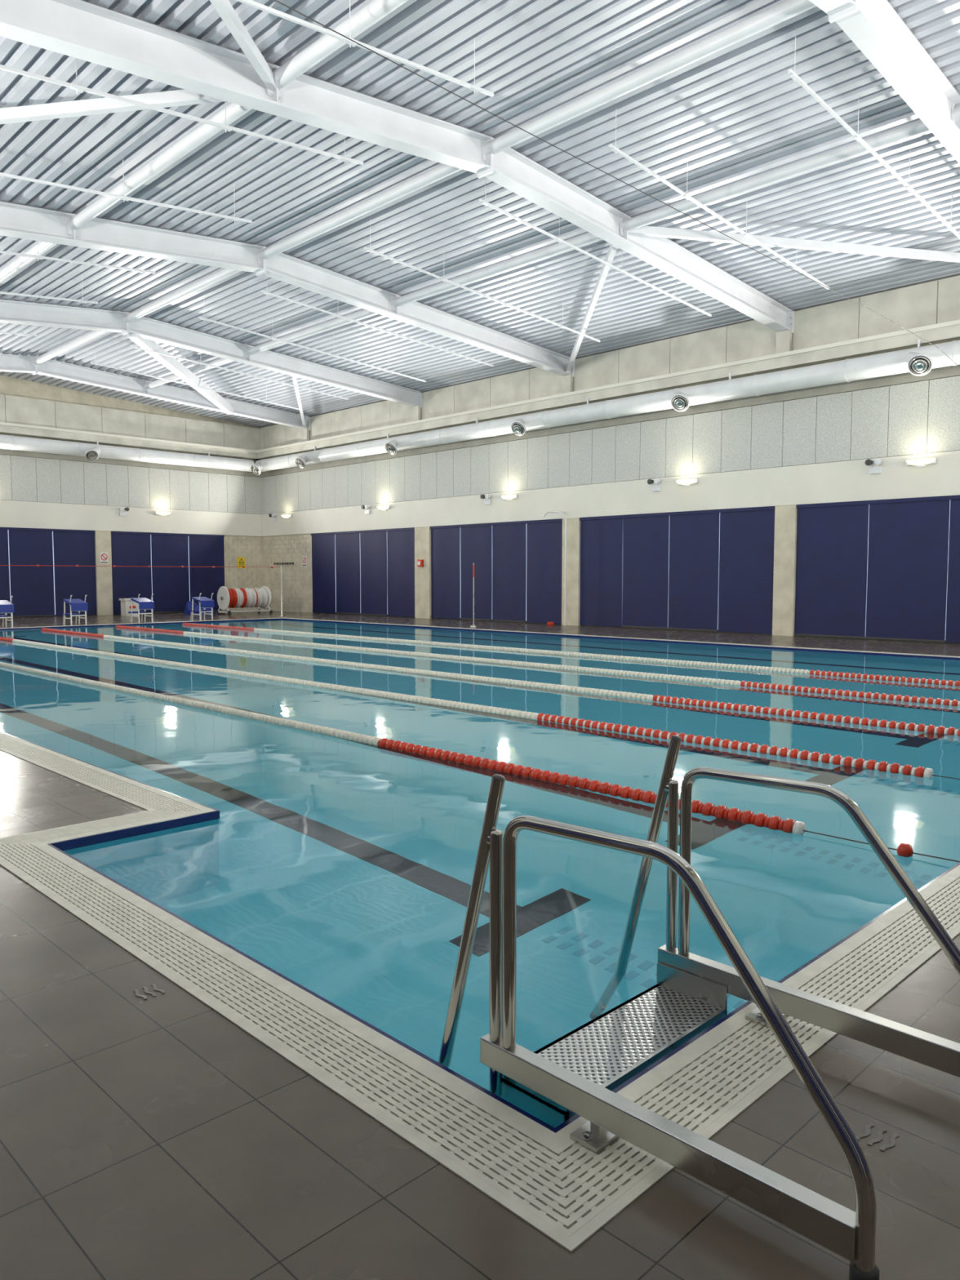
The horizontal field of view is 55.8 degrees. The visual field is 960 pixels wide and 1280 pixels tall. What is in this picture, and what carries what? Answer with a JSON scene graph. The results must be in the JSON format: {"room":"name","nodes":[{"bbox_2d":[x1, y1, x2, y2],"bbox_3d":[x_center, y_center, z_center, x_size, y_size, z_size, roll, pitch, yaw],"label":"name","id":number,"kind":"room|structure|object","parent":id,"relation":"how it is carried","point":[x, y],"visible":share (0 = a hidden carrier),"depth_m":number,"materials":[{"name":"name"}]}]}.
{"room":"indoor swimming pool","nodes":[
{"label":"indoor swimming pool","id":0,"kind":"room"},
{"bbox_2d":[0,373,262,558],"bbox_3d":[-18.537,-5.294,33.743,24.180,9.455,0.310,-4,6,-45],"label":"wall","id":1,"kind":"structure","parent":0,"point":[15,386],"depth_m":35.95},
{"bbox_2d":[8,531,96,617],"bbox_3d":[-17.859,-2.539,34.352,6.479,3.410,0.054,-4,6,-45],"label":"window","id":2,"kind":"structure","parent":1,"relation":"in","point":[52,531],"depth_m":35.42,"materials":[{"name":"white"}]},
{"bbox_2d":[0,527,97,617],"bbox_3d":[-17.810,-2.557,34.301,6.479,3.384,0.070,-4,6,-45],"label":"roller blind","id":3,"kind":"object","parent":2,"relation":"attached to","point":[32,587],"visible":0.9,"depth_m":35.24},
{"bbox_2d":[0,454,261,514],"bbox_3d":[-18.368,-6.073,33.573,23.315,1.677,0.093,-4,6,-45],"label":"panels","id":4,"kind":"object","parent":1,"relation":"attached to","point":[22,478],"visible":1,"depth_m":37.21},
{"bbox_2d":[0,394,261,477],"bbox_3d":[-18.220,-8.009,33.235,23.560,2.201,0.589,-4,6,-45],"label":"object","id":5,"kind":"structure","parent":1,"relation":"attached to","point":[21,416],"depth_m":36.92,"materials":[{"name":"paint"}]},
{"bbox_2d":[0,434,254,471],"bbox_3d":[-18.091,-7.238,32.662,22.552,0.931,1.094,-4,6,-45],"label":"ventilation duct","id":6,"kind":"object","parent":5,"relation":"attached to","point":[91,452],"visible":1,"depth_m":36.31,"materials":[{"name":"metal"}]},
{"bbox_2d":[0,499,262,536],"bbox_3d":[-18.390,-4.719,33.634,23.560,1.008,0.108,-4,6,-45],"label":"band","id":7,"kind":"object","parent":1,"relation":"attached to","point":[13,513],"visible":1,"depth_m":37.24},
{"bbox_2d":[119,506,128,515],"bbox_3d":[-14.601,-5.265,37.137,0.378,0.340,0.225,-4,6,-45],"label":"spotlight","id":8,"kind":"object","parent":7,"relation":"attached to","point":[121,513],"visible":1,"depth_m":37.12,"materials":[{"name":"white paint"}]},
{"bbox_2d":[155,511,170,516],"bbox_3d":[-13.373,-5.347,38.317,0.651,0.217,0.279,-4,6,-45],"label":"uplight","id":9,"kind":"object","parent":7,"relation":"attached to","point":[163,513],"visible":1,"depth_m":38.24,"materials":[{"name":"beige"}]},
{"bbox_2d":[110,534,216,614],"bbox_3d":[-13.298,-2.853,38.877,5.084,3.410,0.054,-4,6,-45],"label":"window","id":10,"kind":"structure","parent":1,"relation":"in","point":[110,535],"depth_m":38.82,"materials":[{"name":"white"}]},
{"bbox_2d":[111,531,224,613],"bbox_3d":[-13.249,-2.871,38.826,5.084,3.384,0.070,-4,6,-45],"label":"roller blind","id":11,"kind":"object","parent":10,"relation":"attached to","point":[171,586],"visible":0.8,"depth_m":38.70,"materials":[{"name":"fabric"}]},
{"bbox_2d":[223,535,263,610],"bbox_3d":[-10.770,-3.031,41.385,2.006,3.408,0.054,-4,6,-45],"label":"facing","id":12,"kind":"object","parent":1,"relation":"attached to","point":[234,577],"visible":0.66,"depth_m":41.31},
{"bbox_2d":[237,557,245,568],"bbox_3d":[-10.853,-3.513,41.214,0.403,0.496,0.020,-4,6,-45],"label":"warning sign","id":13,"kind":"object","parent":12,"relation":"attached to","point":[241,561],"visible":1,"depth_m":41.21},
{"bbox_2d":[0,0,959,427],"bbox_3d":[-4.254,-8.273,19.179,23.772,1.426,40.455,-4,6,-45],"label":"ceiling","id":14,"kind":"structure","parent":0,"point":[736,113],"depth_m":16.65,"materials":[{"name":"metal"}]},
{"bbox_2d":[0,324,36,336],"bbox_3d":[-15.430,-8.022,21.971,8.886,1.592,0.062,-4,6,-45],"label":"rail","id":15,"kind":"object","parent":14,"relation":"hanging from","point":[2,332],"visible":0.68,"depth_m":24.78,"materials":[{"name":"metal"}]},
{"bbox_2d":[0,274,97,304],"bbox_3d":[-12.479,-7.816,19.010,8.886,1.592,0.062,-4,6,-45],"label":"rail","id":16,"kind":"object","parent":14,"relation":"hanging from","point":[82,301],"visible":1,"depth_m":21.36,"materials":[{"name":"metal"}]},
{"bbox_2d":[0,240,155,273],"bbox_3d":[-10.293,-7.664,16.817,8.886,1.592,0.062,-4,6,-45],"label":"rail","id":17,"kind":"object","parent":14,"relation":"hanging from","point":[39,257],"visible":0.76,"depth_m":18.71,"materials":[{"name":"metal"}]},
{"bbox_2d":[0,158,252,222],"bbox_3d":[-7.451,-7.466,13.966,8.886,1.592,0.062,-4,6,-45],"label":"rail","id":18,"kind":"object","parent":14,"relation":"hanging from","point":[5,175],"visible":1,"depth_m":15.35,"materials":[{"name":"metal"}]},
{"bbox_2d":[0,354,310,441],"bbox_3d":[-15.627,-8.714,30.490,23.289,1.808,0.434,-4,6,-45],"label":"roof beam","id":19,"kind":"structure","parent":14,"relation":"attached to","point":[8,362],"depth_m":33.41,"materials":[{"name":"metal"}]},
{"bbox_2d":[126,333,233,414],"bbox_3d":[-9.968,-8.995,31.017,0.248,0.750,10.205,0,4,0],"label":"brace","id":20,"kind":"object","parent":19,"relation":"attached to","point":[171,363],"visible":0.94,"depth_m":30.09,"materials":[{"name":"white paint"}]},
{"bbox_2d":[292,376,306,426],"bbox_3d":[-6.808,-9.022,34.110,0.193,0.555,8.803,-1,4,-9],"label":"brace","id":21,"kind":"object","parent":19,"relation":"attached to","point":[295,380],"visible":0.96,"depth_m":34.08,"materials":[{"name":"white paint"}]},
{"bbox_2d":[0,57,363,164],"bbox_3d":[-5.046,-7.299,11.554,8.886,1.592,0.062,-4,6,-45],"label":"rail","id":22,"kind":"object","parent":14,"relation":"hanging from","point":[81,89],"visible":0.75,"depth_m":12.36,"materials":[{"name":"metal"}]},
{"bbox_2d":[90,343,302,410],"bbox_3d":[-9.637,-9.151,31.830,7.985,1.125,0.062,-4,6,-45],"label":"rail","id":23,"kind":"object","parent":14,"relation":"hanging from","point":[95,363],"visible":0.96,"depth_m":31.38,"materials":[{"name":"metal"}]},
{"bbox_2d":[0,299,422,421],"bbox_3d":[-10.545,-8.360,25.391,23.289,1.808,0.434,-4,6,-45],"label":"roof beam","id":24,"kind":"structure","parent":14,"relation":"attached to","point":[13,312],"depth_m":27.35,"materials":[{"name":"metal"}]},
{"bbox_2d":[31,330,109,368],"bbox_3d":[-12.639,-9.269,28.336,0.217,0.341,7.170,-4,6,-45],"label":"strut","id":25,"kind":"object","parent":24,"relation":"attached to","point":[92,335],"visible":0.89,"depth_m":28.64,"materials":[{"name":"white paint"}]},
{"bbox_2d":[143,357,232,391],"bbox_3d":[-9.858,-9.226,31.111,0.217,0.341,7.170,-4,6,-45],"label":"strut","id":26,"kind":"object","parent":24,"relation":"attached to","point":[219,362],"visible":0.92,"depth_m":30.96,"materials":[{"name":"white paint"}]},
{"bbox_2d":[130,345,348,399],"bbox_3d":[-7.560,-9.007,29.746,7.985,1.125,0.062,-4,6,-45],"label":"rail","id":27,"kind":"object","parent":14,"relation":"hanging from","point":[133,346],"visible":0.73,"depth_m":29.51,"materials":[{"name":"metal"}]},
{"bbox_2d":[0,201,574,393],"bbox_3d":[-5.452,-8.006,20.282,23.289,1.808,0.434,-4,6,-45],"label":"roof beam","id":28,"kind":"structure","parent":14,"relation":"attached to","point":[16,220],"depth_m":20.57,"materials":[{"name":"metal"}]},
{"bbox_2d":[0,241,56,283],"bbox_3d":[-10.540,-8.267,20.297,0.217,0.341,7.186,-4,6,-45],"label":"strut","id":29,"kind":"object","parent":28,"relation":"attached to","point":[20,262],"visible":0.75,"depth_m":19.52,"materials":[{"name":"white paint"}]},
{"bbox_2d":[0,89,224,124],"bbox_3d":[-7.805,-7.300,12.814,9.918,1.080,0.178,0,4,1],"label":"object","id":30,"kind":"structure","parent":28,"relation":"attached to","point":[179,97],"depth_m":12.70,"materials":[{"name":"white paint"}]},
{"bbox_2d":[66,102,252,236],"bbox_3d":[-5.447,-7.913,15.188,0.217,0.341,7.186,-4,6,-45],"label":"strut","id":31,"kind":"object","parent":28,"relation":"attached to","point":[202,133],"visible":0.68,"depth_m":14.92,"materials":[{"name":"white paint"}]},
{"bbox_2d":[121,267,240,326],"bbox_3d":[-7.551,-8.915,23.232,0.217,0.341,7.186,-4,6,-45],"label":"strut","id":32,"kind":"object","parent":28,"relation":"attached to","point":[223,273],"visible":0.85,"depth_m":23.30,"materials":[{"name":"white paint"}]},
{"bbox_2d":[244,309,376,359],"bbox_3d":[-4.770,-8.872,26.007,0.217,0.341,7.186,-4,6,-45],"label":"strut","id":33,"kind":"object","parent":28,"relation":"attached to","point":[362,313],"visible":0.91,"depth_m":26.02,"materials":[{"name":"white paint"}]},
{"bbox_2d":[391,232,602,311],"bbox_3d":[0.323,-8.517,20.898,0.217,0.341,7.186,-4,6,-45],"label":"strut","id":34,"kind":"object","parent":28,"relation":"attached to","point":[586,238],"visible":0.86,"depth_m":20.70,"materials":[{"name":"white paint"}]},
{"bbox_2d":[565,244,617,373],"bbox_3d":[2.801,-8.384,23.312,0.177,0.786,10.028,0,4,0],"label":"brace","id":35,"kind":"object","parent":28,"relation":"attached to","point":[612,249],"visible":0.88,"depth_m":22.37,"materials":[{"name":"white paint"}]},
{"bbox_2d":[198,293,426,382],"bbox_3d":[-4.609,-8.801,26.786,7.985,1.125,0.062,-4,6,-45],"label":"rail","id":36,"kind":"object","parent":14,"relation":"hanging from","point":[273,338],"visible":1,"depth_m":26.29,"materials":[{"name":"metal"}]},
{"bbox_2d":[235,0,493,97],"bbox_3d":[-2.970,-7.154,9.471,8.886,1.592,0.062,-4,6,-45],"label":"rail","id":37,"kind":"object","parent":14,"relation":"hanging from","point":[474,88],"visible":1,"depth_m":10.97,"materials":[{"name":"metal"}]},
{"bbox_2d":[261,288,493,366],"bbox_3d":[-2.423,-8.649,24.593,7.985,1.125,0.062,-4,6,-45],"label":"rail","id":38,"kind":"object","parent":14,"relation":"hanging from","point":[267,293],"visible":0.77,"depth_m":24.08,"materials":[{"name":"metal"}]},
{"bbox_2d":[0,0,794,353],"bbox_3d":[-0.359,-7.651,15.172,23.289,1.808,0.434,-4,6,-45],"label":"roof beam","id":39,"kind":"structure","parent":14,"relation":"attached to","point":[80,29],"depth_m":13.46,"materials":[{"name":"metal"}]},
{"bbox_2d":[257,164,462,264],"bbox_3d":[-2.458,-8.560,18.123,0.217,0.341,7.186,-4,6,-45],"label":"strut","id":40,"kind":"object","parent":39,"relation":"attached to","point":[442,171],"visible":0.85,"depth_m":17.93,"materials":[{"name":"white paint"}]},
{"bbox_2d":[481,0,816,161],"bbox_3d":[2.286,-8.230,13.364,0.217,0.341,6.194,-4,6,-45],"label":"strut","id":41,"kind":"object","parent":39,"relation":"attached to","point":[785,10],"visible":0.9,"depth_m":13.02,"materials":[{"name":"white paint"}]},
{"bbox_2d":[364,218,599,342],"bbox_3d":[0.418,-8.451,21.742,7.985,1.125,0.062,-4,6,-45],"label":"rail","id":42,"kind":"object","parent":14,"relation":"hanging from","point":[368,250],"visible":1,"depth_m":21.18,"materials":[{"name":"metal"}]},
{"bbox_2d":[479,177,711,316],"bbox_3d":[2.823,-8.284,19.330,7.985,1.125,0.062,-4,6,-45],"label":"rail","id":43,"kind":"object","parent":14,"relation":"hanging from","point":[559,240],"visible":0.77,"depth_m":18.49,"materials":[{"name":"metal"}]},
{"bbox_2d":[608,108,829,289],"bbox_3d":[4.899,-8.139,17.247,7.985,1.125,0.062,-4,6,-45],"label":"rail","id":44,"kind":"object","parent":14,"relation":"hanging from","point":[613,148],"visible":0.91,"depth_m":16.46,"materials":[{"name":"metal"}]},
{"bbox_2d":[787,26,959,239],"bbox_3d":[7.031,-7.991,15.109,7.985,1.125,0.062,-4,6,-45],"label":"rail","id":45,"kind":"object","parent":14,"relation":"hanging from","point":[793,75],"visible":1,"depth_m":14.06,"materials":[{"name":"metal"}]},
{"bbox_2d":[808,0,959,164],"bbox_3d":[4.035,-7.345,10.765,23.289,1.808,0.434,-4,6,-45],"label":"roof beam","id":46,"kind":"structure","parent":14,"relation":"attached to","point":[876,28],"depth_m":12.41,"materials":[{"name":"metal"}]},
{"bbox_2d":[209,0,281,98],"bbox_3d":[-3.127,-6.974,8.122,0.168,1.080,9.238,0,4,3],"label":"brace","id":47,"kind":"object","parent":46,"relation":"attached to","point":[224,9],"visible":0.83,"depth_m":11.29,"materials":[{"name":"white paint"}]},
{"bbox_2d":[266,0,408,99],"bbox_3d":[-0.704,-7.583,10.429,0.217,0.341,6.194,-4,6,-45],"label":"strut","id":48,"kind":"object","parent":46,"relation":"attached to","point":[370,14],"visible":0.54,"depth_m":11.54,"materials":[{"name":"white paint"}]},
{"bbox_2d":[619,120,930,235],"bbox_3d":[5.066,-8.187,16.139,0.217,0.341,6.194,-4,6,-45],"label":"strut","id":49,"kind":"object","parent":46,"relation":"attached to","point":[916,128],"visible":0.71,"depth_m":15.81,"materials":[{"name":"white paint"}]},
{"bbox_2d":[619,221,959,262],"bbox_3d":[7.479,-8.058,18.619,9.355,0.786,0.166,0,4,-4],"label":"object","id":50,"kind":"structure","parent":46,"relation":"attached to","point":[652,231],"depth_m":18.51,"materials":[{"name":"white paint"}]},
{"bbox_3d":[8.745,-7.017,6.039,23.289,1.808,0.434,-4,6,-45],"label":"roof beam","id":51,"kind":"structure","parent":14,"relation":"attached to","visible":0},
{"bbox_2d":[951,102,959,124],"bbox_3d":[9.618,-7.870,11.572,0.217,0.341,6.643,-4,6,-45],"label":"strut","id":52,"kind":"object","parent":51,"relation":"attached to","point":[955,113],"visible":0.79,"depth_m":13.83,"materials":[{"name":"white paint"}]},
{"bbox_2d":[0,610,959,1279],"bbox_3d":[-4.274,0.299,19.754,23.560,0.232,40.145,-4,6,-45],"label":"floor","id":53,"kind":"structure","parent":0,"point":[153,1138],"depth_m":2.44,"materials":[{"name":"tile"}]},
{"bbox_2d":[0,595,13,627],"bbox_3d":[-14.803,-0.873,27.945,0.527,0.980,0.914,-4,6,-45],"label":"starting block","id":54,"kind":"object","parent":53,"relation":"on","point":[6,606],"visible":1,"depth_m":27.78,"materials":[{"name":"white plastic"}]},
{"bbox_2d":[61,595,88,625],"bbox_3d":[-13.216,-0.983,29.519,0.527,0.980,0.914,-4,6,-45],"label":"starting block","id":55,"kind":"object","parent":53,"relation":"on","point":[76,605],"visible":1,"depth_m":29.34,"materials":[{"name":"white plastic"}]},
{"bbox_2d":[94,530,113,615],"bbox_3d":[-15.296,-2.715,36.824,0.620,3.418,0.155,-4,6,-45],"label":"pier","id":56,"kind":"object","parent":53,"relation":"on","point":[104,584],"visible":1,"depth_m":36.75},
{"bbox_2d":[99,551,108,564],"bbox_3d":[-15.234,-3.325,36.719,0.341,0.465,0.019,-4,6,-45],"label":"prohibition sign","id":57,"kind":"object","parent":56,"relation":"attached to","point":[104,556],"visible":1,"depth_m":36.72,"materials":[{"name":"white plastic"}]},
{"bbox_2d":[119,598,138,616],"bbox_3d":[-14.059,-1.321,36.390,0.636,0.698,0.574,-4,6,-45],"label":"storage bin","id":58,"kind":"object","parent":53,"relation":"on","point":[126,603],"visible":0.66,"depth_m":36.17,"materials":[{"name":"white plastic"}]},
{"bbox_2d":[128,594,154,622],"bbox_3d":[-11.629,-1.092,31.094,0.527,0.980,0.914,-4,6,-45],"label":"starting block","id":59,"kind":"object","parent":53,"relation":"on","point":[144,603],"visible":0.99,"depth_m":30.90,"materials":[{"name":"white plastic"}]},
{"bbox_2d":[133,983,164,999],"bbox_3d":[-1.240,1.317,3.390,0.093,0.003,0.103,-4,6,-45],"label":"depth marker","id":60,"kind":"object","parent":53,"relation":"on","point":[154,986],"visible":1,"depth_m":3.39,"materials":[{"name":"paint"}]},
{"bbox_2d":[183,600,214,614],"bbox_3d":[-11.761,-1.363,37.942,1.254,0.567,0.719,0,4,-4],"label":"tarpaulin","id":61,"kind":"object","parent":53,"relation":"on","point":[188,605],"visible":0.51,"depth_m":37.82,"materials":[{"name":"fabric"}]},
{"bbox_2d":[189,593,214,620],"bbox_3d":[-10.041,-1.201,32.668,0.527,0.980,0.914,-4,6,-45],"label":"starting block","id":62,"kind":"object","parent":53,"relation":"on","point":[205,602],"visible":1,"depth_m":32.50,"materials":[{"name":"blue plastic"}]},
{"bbox_2d":[216,586,272,615],"bbox_3d":[-9.835,-1.664,37.849,2.108,1.177,1.115,-4,6,-45],"label":"trolley","id":63,"kind":"object","parent":53,"relation":"on","point":[236,597],"visible":1,"depth_m":37.51,"materials":[{"name":"white plastic"}]},
{"bbox_2d":[279,565,284,616],"bbox_3d":[-7.846,-1.938,35.868,0.210,2.000,0.210,-4,6,-45],"label":"post","id":64,"kind":"object","parent":53,"relation":"on","point":[282,615],"visible":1,"depth_m":35.84,"materials":[{"name":"silver metal"}]},
{"bbox_2d":[0,564,280,568],"bbox_3d":[-14.454,-2.398,29.117,0.130,0.071,18.764,4,6,45],"label":"rope","id":65,"kind":"object","parent":64,"relation":"attached to","point":[0,565],"visible":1,"depth_m":32.53,"materials":[{"name":"red plastic"}]},
{"bbox_2d":[414,526,431,618],"bbox_3d":[-2.119,-2.520,34.021,0.155,3.418,0.837,-4,6,-45],"label":"pier","id":66,"kind":"object","parent":53,"relation":"on","point":[422,535],"visible":1,"depth_m":33.92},
{"bbox_2d":[470,562,477,626],"bbox_3d":[-0.195,-1.405,28.193,0.210,2.000,0.210,-4,6,-45],"label":"post","id":67,"kind":"object","parent":53,"relation":"on","point":[473,625],"visible":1,"depth_m":28.18,"materials":[{"name":"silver metal"}]},
{"bbox_2d":[0,617,959,1253],"bbox_3d":[-3.628,0.325,18.341,17.535,0.098,28.518,-4,6,-45],"label":"pool edge coping","id":68,"kind":"object","parent":53,"relation":"in","point":[567,1191],"visible":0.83,"depth_m":3.04},
{"bbox_2d":[0,618,959,849],"bbox_3d":[-3.628,0.977,18.386,16.884,1.396,27.867,-4,6,-45],"label":"basin","id":69,"kind":"object","parent":53,"relation":"in","point":[68,844],"visible":0.02,"depth_m":18.57,"materials":[{"name":"blue tile"}]},
{"bbox_2d":[0,619,959,1128],"bbox_3d":[-3.628,0.321,18.340,16.884,0.001,27.867,-4,6,-45],"label":"pool water","id":70,"kind":"object","parent":69,"relation":"in","point":[344,868],"visible":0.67,"depth_m":6.49,"materials":[{"name":"liquid"}]},
{"bbox_2d":[0,662,959,862],"bbox_3d":[-7.160,0.546,14.835,0.112,0.112,27.865,-4,6,-45],"label":"lane rope","id":71,"kind":"object","parent":70,"relation":"on","point":[788,825],"visible":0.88,"depth_m":7.49,"materials":[{"name":"red plastic"}]},
{"bbox_2d":[0,636,959,779],"bbox_3d":[-5.573,0.437,16.410,0.112,0.112,27.865,-4,6,-45],"label":"lane rope","id":72,"kind":"object","parent":70,"relation":"on","point":[920,771],"visible":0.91,"depth_m":9.72,"materials":[{"name":"red plastic"}]},
{"bbox_2d":[30,627,959,736],"bbox_3d":[-3.986,0.327,17.984,0.112,0.112,27.865,-4,6,-45],"label":"lane rope","id":73,"kind":"object","parent":70,"relation":"on","point":[797,713],"visible":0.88,"depth_m":12.24,"materials":[{"name":"red plastic"}]},
{"bbox_2d":[104,625,959,706],"bbox_3d":[-2.399,0.218,19.559,0.112,0.112,27.865,-4,6,-45],"label":"lane rope","id":74,"kind":"object","parent":70,"relation":"on","point":[806,689],"visible":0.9,"depth_m":14.79,"materials":[{"name":"red plastic"}]},
{"bbox_2d":[169,622,959,686],"bbox_3d":[-0.812,0.109,21.133,0.112,0.112,27.865,-4,6,-45],"label":"lane rope","id":75,"kind":"object","parent":70,"relation":"on","point":[896,678],"visible":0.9,"depth_m":17.25,"materials":[{"name":"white plastic"}]},
{"bbox_2d":[542,511,566,626],"bbox_3d":[2.386,-2.306,29.055,0.056,3.677,0.978,-4,6,-45],"label":"pole","id":76,"kind":"object","parent":53,"relation":"on","point":[547,512],"visible":1,"depth_m":28.74,"materials":[{"name":"white plastic"}]},
{"bbox_2d":[561,517,580,626],"bbox_3d":[2.931,-2.169,28.956,0.155,3.418,0.682,-4,6,-45],"label":"pier","id":77,"kind":"object","parent":53,"relation":"on","point":[573,525],"visible":0.84,"depth_m":28.85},
{"bbox_2d":[438,735,959,1279],"bbox_3d":[0.665,1.152,2.847,1.100,1.503,1.545,-4,6,-45],"label":"steps","id":78,"kind":"structure","parent":53,"relation":"on","point":[576,1073],"depth_m":2.75,"materials":[{"name":"metal"}]},
{"bbox_2d":[772,504,797,636],"bbox_3d":[8.029,-1.814,23.841,0.155,3.418,0.574,-4,6,-45],"label":"pier","id":79,"kind":"object","parent":53,"relation":"on","point":[785,516],"visible":1,"depth_m":23.76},
{"bbox_2d":[855,1123,899,1151],"bbox_3d":[1.103,1.378,2.510,0.103,0.003,0.093,-4,6,-45],"label":"depth marker","id":80,"kind":"object","parent":53,"relation":"on","point":[868,1126],"visible":0.98,"depth_m":2.51,"materials":[{"name":"paint"}]},
{"bbox_2d":[262,280,938,612],"bbox_3d":[4.189,-4.474,27.858,0.310,8.634,40.765,-4,6,-45],"label":"wall","id":81,"kind":"structure","parent":0,"point":[938,280],"depth_m":40.28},
{"bbox_2d":[262,533,313,613],"bbox_3d":[-8.657,-2.981,40.652,0.054,3.408,4.067,-4,6,-45],"label":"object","id":82,"kind":"object","parent":81,"relation":"attached to","point":[291,575],"visible":0.91,"depth_m":40.47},
{"bbox_2d":[313,534,414,617],"bbox_3d":[-4.799,-2.708,36.782,0.054,3.410,6.836,-4,6,-45],"label":"window","id":83,"kind":"structure","parent":81,"relation":"in","point":[335,535],"depth_m":36.94,"materials":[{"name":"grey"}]},
{"bbox_2d":[311,527,415,617],"bbox_3d":[-4.848,-2.725,36.731,0.070,3.384,6.836,-4,6,-45],"label":"roller blind","id":84,"kind":"object","parent":83,"relation":"attached to","point":[387,555],"visible":1,"depth_m":36.47,"materials":[{"name":"fabric"}]},
{"bbox_2d":[431,573,561,625],"bbox_3d":[0.469,-2.341,31.497,0.054,3.410,6.370,-4,6,-45],"label":"window","id":85,"kind":"structure","parent":81,"relation":"in","point":[526,574],"depth_m":30.77,"materials":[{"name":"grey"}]},
{"bbox_2d":[430,518,562,623],"bbox_3d":[0.420,-2.359,31.446,0.070,3.384,6.370,-4,6,-45],"label":"wall panel","id":86,"kind":"object","parent":85,"relation":"attached to","point":[502,554],"visible":0.99,"depth_m":31.24,"materials":[{"name":"fabric"}]},
{"bbox_2d":[254,275,959,477],"bbox_3d":[3.870,-7.598,27.324,0.589,2.201,40.145,-4,6,-45],"label":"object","id":87,"kind":"structure","parent":81,"relation":"attached to","point":[843,330],"depth_m":25.85,"materials":[{"name":"paint"}]},
{"bbox_2d":[250,339,959,475],"bbox_3d":[3.709,-6.830,26.779,1.094,0.931,39.215,-4,6,-45],"label":"ventilation duct","id":88,"kind":"object","parent":87,"relation":"attached to","point":[918,361],"visible":1,"depth_m":25.40,"materials":[{"name":"metal"}]},
{"bbox_2d":[261,375,959,514],"bbox_3d":[4.018,-5.663,27.661,0.093,1.677,39.900,-4,6,-45],"label":"panels","id":89,"kind":"object","parent":81,"relation":"attached to","point":[921,417],"visible":1,"depth_m":26.20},
{"bbox_2d":[261,450,959,536],"bbox_3d":[4.040,-4.309,27.722,0.108,1.008,40.145,-4,6,-45],"label":"band","id":90,"kind":"object","parent":81,"relation":"attached to","point":[848,481],"visible":1,"depth_m":26.24,"materials":[{"name":"paint"}]},
{"bbox_2d":[361,505,370,514],"bbox_3d":[-4.527,-5.190,36.059,0.225,0.340,0.378,-4,6,-45],"label":"spotlight","id":91,"kind":"object","parent":90,"relation":"attached to","point":[366,512],"visible":1,"depth_m":36.03,"materials":[{"name":"white paint"}]},
{"bbox_2d":[480,493,491,504],"bbox_3d":[0.217,-4.860,31.301,0.225,0.340,0.378,-4,6,-45],"label":"spotlight","id":92,"kind":"object","parent":90,"relation":"attached to","point":[486,496],"visible":1,"depth_m":31.27,"materials":[{"name":"white paint"}]},
{"bbox_2d":[501,493,517,501],"bbox_3d":[0.941,-4.807,30.536,0.279,0.217,0.651,-4,6,-45],"label":"uplight","id":93,"kind":"object","parent":90,"relation":"attached to","point":[509,497],"visible":1,"depth_m":30.42,"materials":[{"name":"beige"}]},
{"bbox_2d":[647,478,661,491],"bbox_3d":[5.091,-4.520,26.410,0.225,0.340,0.378,-4,6,-45],"label":"spotlight","id":94,"kind":"object","parent":90,"relation":"attached to","point":[654,488],"visible":1,"depth_m":26.39,"materials":[{"name":"white paint"}]},
{"bbox_2d":[675,478,697,486],"bbox_3d":[5.816,-4.468,25.646,0.279,0.217,0.651,-4,6,-45],"label":"uplight","id":95,"kind":"object","parent":90,"relation":"attached to","point":[686,482],"visible":1,"depth_m":25.56,"materials":[{"name":"beige"}]},
{"bbox_2d":[865,457,882,474],"bbox_3d":[9.551,-4.210,21.937,0.225,0.340,0.378,-4,6,-45],"label":"spotlight","id":96,"kind":"object","parent":90,"relation":"attached to","point":[878,469],"visible":1,"depth_m":21.92,"materials":[{"name":"white paint"}]},
{"bbox_2d":[906,457,936,467],"bbox_3d":[10.275,-4.157,21.172,0.279,0.217,0.651,-4,6,-45],"label":"uplight","id":97,"kind":"object","parent":90,"relation":"attached to","point":[920,462],"visible":1,"depth_m":21.10,"materials":[{"name":"beige"}]},
{"bbox_2d":[580,512,775,635],"bbox_3d":[5.535,-1.989,26.415,0.054,3.410,6.572,-4,6,-45],"label":"window","id":98,"kind":"structure","parent":81,"relation":"in","point":[719,513],"depth_m":26.20,"materials":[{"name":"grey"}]},
{"bbox_2d":[579,506,775,634],"bbox_3d":[5.485,-2.006,26.364,0.070,3.384,6.572,-4,6,-45],"label":"roller blind","id":99,"kind":"object","parent":98,"relation":"attached to","point":[636,545],"visible":1,"depth_m":26.06,"materials":[{"name":"fabric"}]},
{"bbox_2d":[795,503,959,644],"bbox_3d":[10.235,-1.661,21.700,0.054,3.410,5.549,-4,6,-45],"label":"window","id":100,"kind":"structure","parent":81,"relation":"in","point":[949,504],"depth_m":22.21,"materials":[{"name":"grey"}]},
{"bbox_2d":[794,495,959,643],"bbox_3d":[10.185,-1.679,21.650,0.070,3.384,5.549,-4,6,-45],"label":"roller blind","id":101,"kind":"object","parent":100,"relation":"attached to","point":[907,589],"visible":1,"depth_m":22.07,"materials":[{"name":"fabric"}]},
{"bbox_3d":[-12.737,-2.999,11.089,0.310,8.014,40.765,-4,6,-45],"label":"wall","id":102,"kind":"structure","parent":0,"visible":0},
{"bbox_3d":[-12.418,-6.145,11.188,0.589,1.535,40.145,-4,6,-45],"label":"beam","id":103,"kind":"structure","parent":102,"relation":"attached to","visible":0},
{"bbox_2d":[274,0,959,367],"bbox_3d":[2.740,-5.598,12.203,23.460,0.406,0.010,-4,6,-45],"label":"cable","id":104,"kind":"object","parent":103,"relation":"attached to","point":[274,0],"visible":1,"depth_m":10.22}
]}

